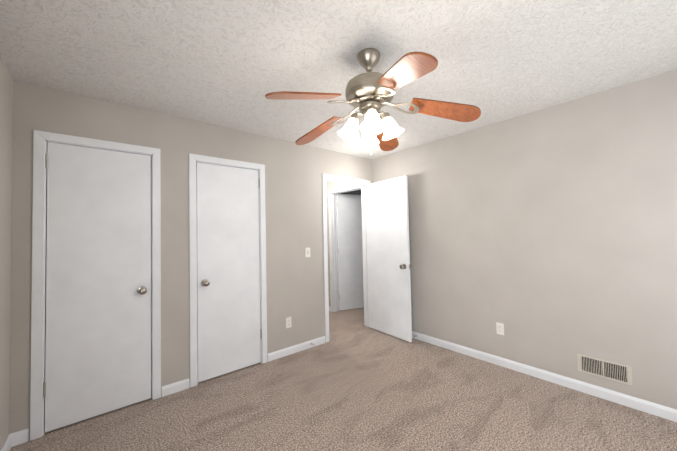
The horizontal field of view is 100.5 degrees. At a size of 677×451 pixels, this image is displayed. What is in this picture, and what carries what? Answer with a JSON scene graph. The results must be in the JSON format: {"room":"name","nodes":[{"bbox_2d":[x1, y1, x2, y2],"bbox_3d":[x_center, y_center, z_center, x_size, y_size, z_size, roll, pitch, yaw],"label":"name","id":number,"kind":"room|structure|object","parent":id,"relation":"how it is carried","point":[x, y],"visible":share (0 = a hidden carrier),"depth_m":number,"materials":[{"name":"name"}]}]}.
{"room":"empty bedroom","nodes":[
{"label":"empty bedroom","id":0,"kind":"room"},
{"bbox_2d":[0,57,13,450],"bbox_3d":[-1.113,0.167,0.509,0.115,2.434,3.694,0,-2,-40],"label":"wall","id":1,"kind":"structure","parent":0,"point":[6,117],"depth_m":1.76,"materials":[{"name":"paint"}]},
{"bbox_2d":[1,434,10,450],"bbox_3d":[-1.039,1.342,0.515,0.013,0.082,3.464,0,-2,-40],"label":"baseboard","id":2,"kind":"structure","parent":1,"relation":"attached to","point":[6,446],"depth_m":1.78,"materials":[{"name":"white wood"}]},
{"bbox_2d":[9,80,371,439],"bbox_3d":[-0.825,0.238,3.081,3.628,2.434,0.115,0,-2,-40],"label":"wall","id":3,"kind":"structure","parent":0,"point":[294,172],"depth_m":2.51,"materials":[{"name":"paint"}]},
{"bbox_2d":[10,428,28,446],"bbox_3d":[-2.116,1.405,1.862,0.089,0.082,0.013,0,-2,-40],"label":"baseboard","id":4,"kind":"structure","parent":3,"relation":"attached to","point":[19,437],"depth_m":1.86,"materials":[{"name":"white wood"}]},
{"bbox_2d":[30,130,160,440],"bbox_3d":[-1.846,0.394,2.209,0.751,2.112,0.131,0,-2,-40],"label":"trim","id":5,"kind":"structure","parent":3,"relation":"attached to","point":[41,139],"depth_m":1.98,"materials":[{"name":"white wood"}]},
{"bbox_2d":[43,142,150,431],"bbox_3d":[-1.806,0.418,2.156,0.625,2.030,0.105,0,-2,-40],"label":"closet door","id":6,"kind":"structure","parent":3,"relation":"in","point":[98,311],"depth_m":2.14,"materials":[{"name":"white wood"}]},
{"bbox_2d":[162,378,188,396],"bbox_3d":[-1.415,1.408,2.448,0.210,0.082,0.013,0,-2,-40],"label":"baseboard","id":7,"kind":"structure","parent":3,"relation":"attached to","point":[175,387],"depth_m":2.44,"materials":[{"name":"white wood"}]},
{"bbox_2d":[189,153,266,387],"bbox_3d":[-1.102,0.397,2.832,0.742,2.112,0.131,0,-2,-40],"label":"trim","id":8,"kind":"structure","parent":3,"relation":"attached to","point":[195,158],"depth_m":2.61,"materials":[{"name":"white wood"}]},
{"bbox_2d":[196,162,260,381],"bbox_3d":[-1.056,0.421,2.783,0.616,2.030,0.105,0,-2,-40],"label":"closet door","id":9,"kind":"structure","parent":3,"relation":"in","point":[228,301],"depth_m":2.77,"materials":[{"name":"white wood"}]},
{"bbox_2d":[286,317,290,327],"bbox_3d":[-0.562,1.097,3.179,0.070,0.115,0.009,0,-2,-40],"label":"outlet","id":10,"kind":"object","parent":3,"relation":"attached to","point":[288,322],"visible":1,"depth_m":3.17,"materials":[{"name":"white plastic"}]},
{"bbox_2d":[267,336,324,361],"bbox_3d":[-0.461,1.412,3.246,0.765,0.082,0.013,0,-2,-40],"label":"baseboard","id":11,"kind":"structure","parent":3,"relation":"attached to","point":[271,356],"depth_m":3.21,"materials":[{"name":"white wood"}]},
{"bbox_2d":[305,248,309,256],"bbox_3d":[-0.364,0.323,3.376,0.070,0.115,0.019,0,-2,-40],"label":"light switch","id":12,"kind":"object","parent":3,"relation":"attached to","point":[307,252],"visible":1,"depth_m":3.37,"materials":[{"name":"white plastic"}]},
{"bbox_2d":[322,174,370,342],"bbox_3d":[0.111,0.402,3.856,0.875,2.112,0.147,0,-2,-40],"label":"door frame","id":13,"kind":"structure","parent":3,"relation":"attached to","point":[343,180],"depth_m":3.75,"materials":[{"name":"white wood"}]},
{"bbox_2d":[365,176,411,342],"bbox_3d":[0.627,0.414,3.727,0.175,2.030,0.748,0,-2,-40],"label":"entry door","id":14,"kind":"structure","parent":3,"relation":"in","point":[388,264],"depth_m":3.67,"materials":[{"name":"white wood"}]},
{"bbox_2d":[0,0,676,159],"bbox_3d":[0.254,-1.049,2.877,5.613,0.080,5.850,0,-2,-40],"label":"ceiling","id":15,"kind":"structure","parent":0,"point":[231,64],"depth_m":1.70,"materials":[{"name":"white paint"}]},
{"bbox_2d":[265,48,480,154],"bbox_3d":[0.152,-0.733,1.712,1.219,0.617,1.225,0,-2,-40],"label":"fan","id":16,"kind":"object","parent":15,"relation":"hanging from","point":[369,93],"visible":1,"depth_m":1.64,"materials":[{"name":"brown wood"}]},
{"bbox_2d":[10,294,676,450],"bbox_3d":[0.308,1.463,2.801,5.613,0.080,5.850,0,-2,-40],"label":"floor","id":17,"kind":"structure","parent":0,"point":[354,383],"depth_m":2.11,"materials":[{"name":"carpet"}]},
{"bbox_2d":[326,69,676,409],"bbox_3d":[1.097,0.210,3.521,0.115,2.434,5.250,0,-2,-40],"label":"wall","id":18,"kind":"structure","parent":0,"point":[547,237],"depth_m":2.45,"materials":[{"name":"paint"}]},
{"bbox_2d":[328,185,360,311],"bbox_3d":[0.178,0.423,4.607,0.131,2.112,0.897,0,-2,-40],"label":"door frame","id":19,"kind":"structure","parent":18,"relation":"attached to","point":[334,300],"depth_m":4.89,"materials":[{"name":"white wood"}]},
{"bbox_2d":[336,194,363,310],"bbox_3d":[0.356,0.459,5.050,0.748,2.030,0.306,0,-2,-40],"label":"hall door","id":20,"kind":"structure","parent":18,"relation":"in","point":[350,253],"depth_m":5.00,"materials":[{"name":"white wood"}]},
{"bbox_2d":[496,322,503,334],"bbox_3d":[1.611,1.029,2.806,0.009,0.115,0.070,0,-2,-40],"label":"outlet","id":21,"kind":"object","parent":18,"relation":"attached to","point":[500,328],"visible":1,"depth_m":2.80,"materials":[{"name":"white plastic"}]},
{"bbox_2d":[412,331,676,421],"bbox_3d":[1.646,1.353,2.760,0.013,0.082,3.464,0,-2,-40],"label":"baseboard","id":22,"kind":"structure","parent":18,"relation":"attached to","point":[662,411],"depth_m":2.41,"materials":[{"name":"white wood"}]},
{"bbox_2d":[577,354,631,384],"bbox_3d":[2.094,1.134,2.226,0.012,0.138,0.315,0,-2,-40],"label":"air vent","id":23,"kind":"object","parent":18,"relation":"in","point":[621,373],"visible":1,"depth_m":2.22,"materials":[{"name":"beige metal"}]}
]}

